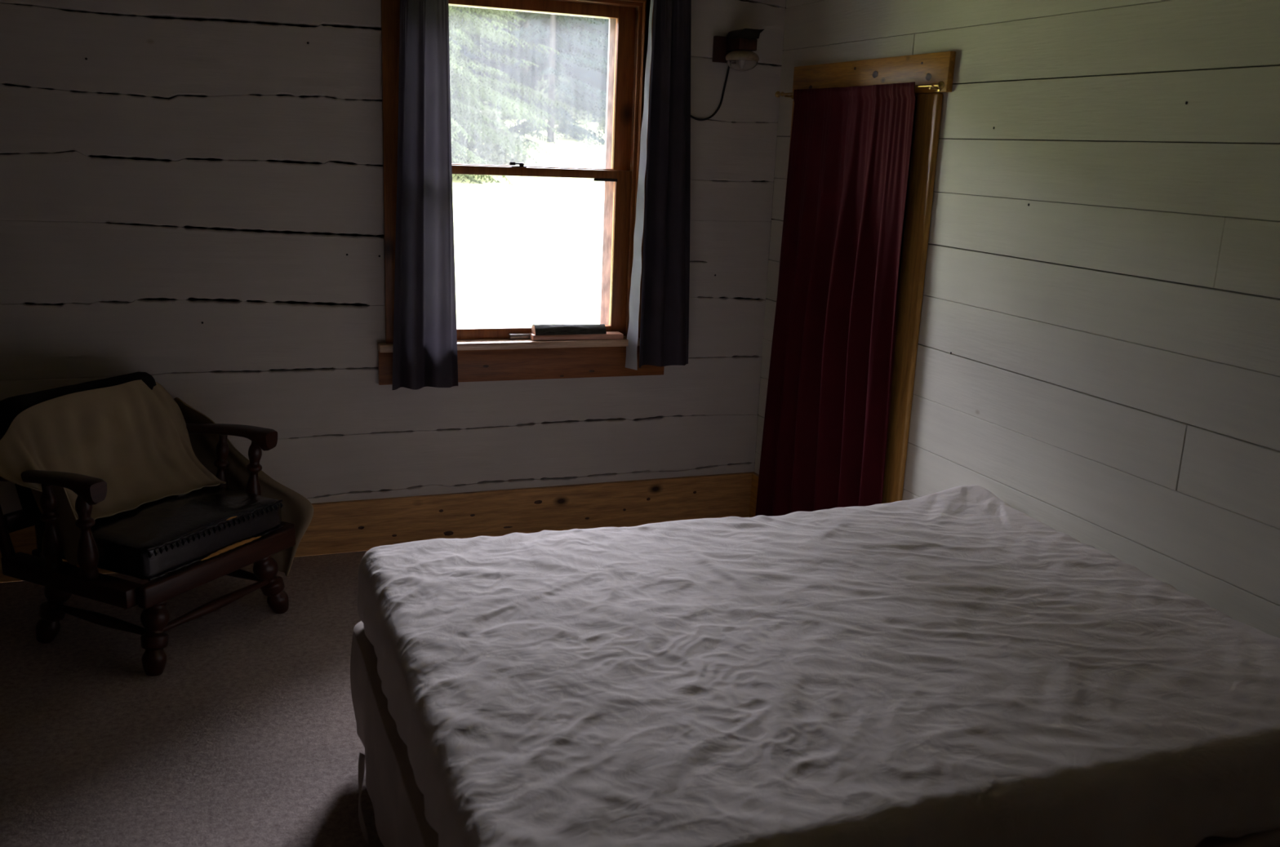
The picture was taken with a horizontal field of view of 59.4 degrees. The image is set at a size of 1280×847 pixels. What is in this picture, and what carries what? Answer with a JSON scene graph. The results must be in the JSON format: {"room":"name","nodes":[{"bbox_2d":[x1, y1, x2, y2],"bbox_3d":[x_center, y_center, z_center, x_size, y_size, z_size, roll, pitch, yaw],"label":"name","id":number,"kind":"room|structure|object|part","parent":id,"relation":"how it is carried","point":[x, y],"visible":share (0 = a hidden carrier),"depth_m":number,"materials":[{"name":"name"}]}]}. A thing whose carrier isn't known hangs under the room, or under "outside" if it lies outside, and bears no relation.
{"room":"bedroom","nodes":[
{"label":"bedroom","id":0,"kind":"room"},
{"bbox_2d":[0,551,383,846],"bbox_3d":[-0.007,1.175,2.256,4.600,0.120,5.600,-3,15,-21],"label":"floor","id":1,"kind":"structure","parent":0,"point":[246,735],"depth_m":3.13,"materials":[{"name":"carpet"}]},
{"bbox_2d":[0,372,295,676],"bbox_3d":[-1.633,0.286,3.689,0.705,0.795,0.775,9,15,23],"label":"armchair","id":2,"kind":"object","parent":1,"relation":"on","point":[197,538],"visible":0.83,"depth_m":3.49,"materials":[{"name":"brown wood"}]},
{"bbox_3d":[-2.012,0.250,3.493,0.156,0.410,0.040,9,15,23],"label":"post","id":3,"kind":"part","parent":2,"relation":"part of","materials":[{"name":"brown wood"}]},
{"bbox_3d":[-1.859,0.254,3.789,0.024,0.060,0.620,9,15,23],"label":"rail","id":4,"kind":"part","parent":2,"relation":"part of","materials":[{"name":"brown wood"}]},
{"bbox_3d":[-1.803,0.376,3.790,0.040,0.052,0.530,9,15,23],"label":"seat rail","id":5,"kind":"part","parent":2,"relation":"part of","materials":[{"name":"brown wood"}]},
{"bbox_3d":[-1.826,0.165,3.356,0.585,0.079,0.073,9,15,23],"label":"armrest","id":6,"kind":"part","parent":2,"relation":"part of","materials":[{"name":"brown wood"}]},
{"bbox_3d":[-1.867,0.573,3.591,0.132,0.265,0.082,-5,16,-29],"label":"leg","id":7,"kind":"part","parent":2,"relation":"part of","materials":[{"name":"brown wood"}]},
{"bbox_3d":[-1.730,0.475,3.414,0.540,0.058,0.068,9,15,23],"label":"rail","id":8,"kind":"part","parent":2,"relation":"part of","materials":[{"name":"brown wood"}]},
{"bbox_2d":[0,372,156,517],"bbox_3d":[-1.818,0.057,3.725,0.206,0.383,0.570,9,15,23],"label":"cushion","id":9,"kind":"object","parent":2,"relation":"on","point":[10,407],"depth_m":3.52,"materials":[{"name":"fabric"}]},
{"bbox_3d":[-1.477,0.632,3.420,0.082,0.264,0.127,0,14,-11],"label":"leg","id":10,"kind":"part","parent":2,"relation":"part of","materials":[{"name":"brown wood"}]},
{"bbox_2d":[0,379,313,577],"bbox_3d":[-1.531,0.258,3.679,0.628,0.702,0.858,6,14,15],"label":"blanket","id":11,"kind":"object","parent":2,"relation":"on","point":[132,437],"visible":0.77,"depth_m":3.68,"materials":[{"name":"beige fabric"}]},
{"bbox_2d":[35,485,281,580],"bbox_3d":[-1.554,0.331,3.662,0.482,0.160,0.584,9,15,23],"label":"seat cushion","id":12,"kind":"object","parent":2,"relation":"on","point":[155,540],"depth_m":3.50,"materials":[{"name":"black leather"}]},
{"bbox_3d":[-1.334,0.450,3.585,0.035,0.068,0.644,9,15,23],"label":"rail","id":13,"kind":"part","parent":2,"relation":"part of","materials":[{"name":"brown wood"}]},
{"bbox_3d":[-1.532,0.024,3.978,0.585,0.079,0.073,9,15,23],"label":"armrest","id":14,"kind":"part","parent":2,"relation":"part of","materials":[{"name":"brown wood"}]},
{"bbox_3d":[-1.274,0.535,3.849,0.127,0.264,0.082,-5,16,-28],"label":"leg","id":15,"kind":"part","parent":2,"relation":"part of","materials":[{"name":"brown wood"}]},
{"bbox_3d":[-1.460,0.345,3.984,0.540,0.058,0.068,9,15,23],"label":"rail","id":16,"kind":"part","parent":2,"relation":"part of","materials":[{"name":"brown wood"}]},
{"bbox_3d":[0.432,0.739,2.626,1.877,0.581,1.410,-3,15,-21],"label":"bed","id":17,"kind":"object","parent":1,"relation":"on","visible":0},
{"bbox_2d":[350,621,1279,846],"bbox_3d":[0.405,0.817,2.639,2.000,0.412,1.533,-3,15,-21],"label":"bed base","id":18,"kind":"object","parent":17,"relation":"on","point":[397,802],"visible":0.23,"depth_m":2.45,"materials":[{"name":"white fabric"}]},
{"bbox_2d":[357,484,1279,846],"bbox_3d":[0.437,0.524,2.571,1.953,0.250,1.497,-3,15,-21],"label":"fitted sheet","id":19,"kind":"object","parent":17,"relation":"on","point":[954,667],"visible":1,"depth_m":2.20,"materials":[{"name":"white fabric"}]},
{"bbox_2d":[0,0,916,515],"bbox_3d":[-0.867,-0.736,4.378,4.500,2.500,0.162,-3,15,-21],"label":"wall","id":20,"kind":"structure","parent":0,"point":[192,191],"depth_m":4.12,"materials":[{"name":"wood"}]},
{"bbox_2d":[0,471,755,582],"bbox_3d":[-1.231,0.414,4.436,3.749,0.210,0.021,-3,15,-21],"label":"baseboard","id":21,"kind":"structure","parent":20,"relation":"attached to","point":[353,526],"depth_m":4.69,"materials":[{"name":"brown wood"}]},
{"bbox_2d":[377,0,664,385],"bbox_3d":[-0.449,-0.982,4.448,1.198,1.622,0.218,-3,15,-21],"label":"window","id":22,"kind":"structure","parent":20,"relation":"in","point":[485,353],"depth_m":4.51,"materials":[{"name":"brown wood"}]},
{"bbox_3d":[-0.910,-1.006,4.191,0.097,1.490,0.022,-3,15,-21],"label":"casing","id":23,"kind":"part","parent":22,"relation":"part of","materials":[{"name":"brown wood"}]},
{"bbox_3d":[-0.488,-0.339,4.602,1.172,0.029,0.218,-3,15,-21],"label":"sill","id":24,"kind":"part","parent":22,"relation":"part of","materials":[{"name":"wood"}]},
{"bbox_3d":[-0.491,-1.005,4.519,0.908,1.325,0.014,-3,15,-21],"label":"storm frame","id":25,"kind":"part","parent":22,"relation":"part of","materials":[{"name":"glass"}]},
{"bbox_3d":[-0.470,-0.681,4.507,0.909,0.680,0.032,-3,15,-21],"label":"sash frame","id":26,"kind":"part","parent":22,"relation":"part of","materials":[{"name":"brown wood"}]},
{"bbox_3d":[-0.458,-1.313,4.388,0.909,0.663,0.032,-3,15,-21],"label":"sash frame","id":27,"kind":"part","parent":22,"relation":"part of","materials":[{"name":"brown wood"}]},
{"bbox_2d":[529,331,623,341],"bbox_3d":[-0.260,-0.360,4.615,0.385,0.023,0.066,-2,15,-19],"label":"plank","id":28,"kind":"object","parent":22,"relation":"on","point":[610,335],"visible":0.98,"depth_m":4.59,"materials":[{"name":"brown wood"}]},
{"bbox_2d":[531,324,606,335],"bbox_3d":[-0.291,-0.390,4.601,0.302,0.038,0.074,-3,15,-20],"label":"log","id":29,"kind":"object","parent":28,"relation":"on","point":[541,329],"visible":1,"depth_m":4.57,"materials":[{"name":"wood"}]},
{"bbox_3d":[-0.407,-1.690,4.210,0.920,0.132,0.022,-3,15,-21],"label":"head casing","id":30,"kind":"part","parent":22,"relation":"part of","materials":[{"name":"brown wood"}]},
{"bbox_3d":[0.040,-1.056,4.554,0.100,1.490,0.022,-3,15,-21],"label":"casing","id":31,"kind":"part","parent":22,"relation":"part of","materials":[{"name":"brown wood"}]},
{"bbox_2d":[690,65,729,120],"bbox_3d":[0.262,-1.610,4.495,0.239,0.766,0.017,-3,15,-21],"label":"cable","id":32,"kind":"object","parent":20,"relation":"attached to","point":[728,68],"visible":0.53,"depth_m":4.59,"materials":[{"name":"black plastic"}]},
{"bbox_2d":[711,28,764,71],"bbox_3d":[0.397,-1.499,4.501,0.162,0.160,0.154,-3,15,-21],"label":"wall lamp","id":33,"kind":"object","parent":20,"relation":"attached to","point":[735,49],"visible":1,"depth_m":4.46,"materials":[{"name":"metal"}]},
{"bbox_3d":[0.408,-1.516,4.495,0.080,0.044,0.117,-3,15,-21],"label":"lamp arm","id":34,"kind":"part","parent":33,"relation":"part of"},
{"bbox_3d":[0.410,-1.438,4.512,0.126,0.038,0.126,-3,15,-21],"label":"lamp shade","id":35,"kind":"part","parent":33,"relation":"part of","materials":[{"name":"white"}]},
{"bbox_3d":[0.411,-1.477,4.503,0.136,0.041,0.136,-3,15,-21],"label":"lamp shade","id":36,"kind":"part","parent":33,"relation":"part of","materials":[{"name":"white glass"}]},
{"bbox_2d":[725,28,764,39],"bbox_3d":[0.420,-1.556,4.488,0.110,0.041,0.125,-3,15,-21],"label":"hood","id":37,"kind":"object","parent":33,"relation":"attached to","point":[743,33],"depth_m":4.44,"materials":[{"name":"metal"}]},
{"bbox_2d":[754,0,1279,638],"bbox_3d":[1.849,-0.182,2.596,0.742,2.500,5.330,-3,15,-21],"label":"wall","id":38,"kind":"structure","parent":0,"point":[1098,354],"depth_m":3.06,"materials":[{"name":"paint"}]},
{"bbox_2d":[749,473,759,517],"bbox_3d":[0.533,0.341,5.035,0.021,0.210,0.128,-3,15,-21],"label":"baseboard","id":39,"kind":"structure","parent":38,"relation":"attached to","point":[754,484],"depth_m":5.06,"materials":[{"name":"brown wood"}]},
{"bbox_2d":[788,50,955,503],"bbox_3d":[0.834,-0.371,4.319,0.145,1.958,1.038,-3,15,-21],"label":"door frame","id":40,"kind":"structure","parent":38,"relation":"in","point":[935,67],"depth_m":3.87,"materials":[{"name":"brown wood"}]},
{"bbox_3d":[0.613,-0.414,4.723,0.023,1.832,0.123,-3,15,-21],"label":"casing","id":41,"kind":"part","parent":40,"relation":"part of","materials":[{"name":"brown wood"}]},
{"bbox_2d":[775,80,944,98],"bbox_3d":[0.774,-1.212,4.089,0.050,0.030,1.125,-3,15,-21],"label":"curtain rod","id":42,"kind":"object","parent":40,"relation":"attached to","point":[940,85],"visible":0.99,"depth_m":3.65,"materials":[{"name":"gold metal"}]},
{"bbox_2d":[755,81,915,516],"bbox_3d":[0.715,-0.333,4.295,0.091,1.840,0.934,-3,15,-21],"label":"door curtain","id":43,"kind":"object","parent":42,"relation":"hanging from","point":[824,442],"visible":0.91,"depth_m":4.21,"materials":[{"name":"fabric"}]},
{"bbox_3d":[0.763,-1.213,4.084,0.009,0.009,1.015,-3,15,-21],"label":"rod","id":44,"kind":"part","parent":42,"relation":"part of","materials":[{"name":"gold metal"}]},
{"bbox_3d":[0.924,-0.208,3.938,0.023,1.832,0.128,-3,15,-21],"label":"casing","id":45,"kind":"part","parent":40,"relation":"part of","materials":[{"name":"brown wood"}]},
{"label":"outside","id":46,"kind":"structure","parent":0,"visible":0},
{"bbox_2d":[452,119,605,328],"bbox_3d":[5.822,-5.226,25.481,115.000,3.487,34.400,-3,15,-21],"label":"ground","id":47,"kind":"structure","parent":46,"point":[528,251],"depth_m":17.06,"materials":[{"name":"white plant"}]},
{"bbox_2d":[450,101,528,165],"bbox_3d":[-3.808,-6.600,25.832,2.782,1.609,2.822,-3,15,-21],"label":"shrub","id":48,"kind":"object","parent":47,"relation":"on","point":[493,154],"visible":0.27,"depth_m":25.49,"materials":[{"name":"green plant"}]},
{"bbox_2d":[448,5,556,185],"bbox_3d":[-4.762,-9.489,23.378,5.973,9.503,6.043,15,18,40],"label":"conifer tree","id":49,"kind":"object","parent":47,"relation":"on","point":[456,79],"visible":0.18,"depth_m":23.72,"materials":[{"name":"green plant"}]},
{"bbox_2d":[448,6,579,151],"bbox_3d":[-5.487,-11.962,29.562,6.361,10.003,6.288,10,16,28],"label":"conifer tree","id":50,"kind":"object","parent":47,"relation":"on","point":[467,72],"visible":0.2,"depth_m":30.21,"materials":[{"name":"green plant"}]},
{"bbox_2d":[468,10,608,148],"bbox_3d":[-2.041,-12.593,30.703,6.041,11.092,5.497,-1,14,-14],"label":"conifer tree","id":51,"kind":"object","parent":47,"relation":"on","point":[592,61],"visible":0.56,"depth_m":31.32,"materials":[{"name":"green plant"}]},
{"bbox_2d":[527,73,594,133],"bbox_3d":[-2.650,-10.113,35.567,2.251,1.950,2.181,-3,15,-21],"label":"shrub","id":52,"kind":"object","parent":47,"relation":"on","point":[583,118],"visible":0.22,"depth_m":35.20,"materials":[{"name":"green plant"}]},
{"bbox_2d":[592,107,606,132],"bbox_3d":[0.009,-10.196,36.923,2.782,1.609,2.822,-3,15,-21],"label":"shrub","id":53,"kind":"object","parent":47,"relation":"on","point":[602,124],"visible":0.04,"depth_m":36.98,"materials":[{"name":"green plant"}]},
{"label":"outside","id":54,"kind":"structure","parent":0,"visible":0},
{"bbox_2d":[448,5,608,123],"bbox_3d":[-4.834,-20.762,51.162,115.000,14.430,27.000,-3,15,-21],"label":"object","id":55,"kind":"structure","parent":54,"point":[597,80],"depth_m":42.74,"materials":[{"name":"green plant"}]},
{"bbox_2d":[449,11,607,100],"bbox_3d":[-3.874,-16.874,39.027,6.727,11.700,6.194,1,14,-6],"label":"conifer tree","id":56,"kind":"object","parent":55,"relation":"on","point":[544,42],"visible":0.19,"depth_m":39.46,"materials":[{"name":"green plant"}]},
{"bbox_2d":[594,17,608,82],"bbox_3d":[1.234,-17.244,41.666,5.782,10.920,6.279,5,14,9],"label":"conifer tree","id":57,"kind":"object","parent":55,"relation":"on","point":[599,18],"visible":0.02,"depth_m":42.03,"materials":[{"name":"green plant"}]},
{"bbox_3d":[-0.328,-1.756,4.175,1.440,0.060,0.109,-3,15,-21],"label":"curtain rod","id":58,"kind":"object","parent":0,"visible":0},
{"bbox_2d":[391,0,457,390],"bbox_3d":[-0.798,-0.939,4.151,0.255,1.663,0.079,-3,15,-21],"label":"window curtain","id":59,"kind":"object","parent":58,"relation":"hanging from","point":[424,350],"visible":1,"depth_m":4.18,"materials":[{"name":"fabric"}]},
{"bbox_2d":[625,0,691,370],"bbox_3d":[0.115,-1.014,4.506,0.278,1.613,0.088,-3,15,-21],"label":"window curtain","id":60,"kind":"object","parent":58,"relation":"hanging from","point":[665,281],"visible":1,"depth_m":4.51,"materials":[{"name":"fabric"}]}
]}

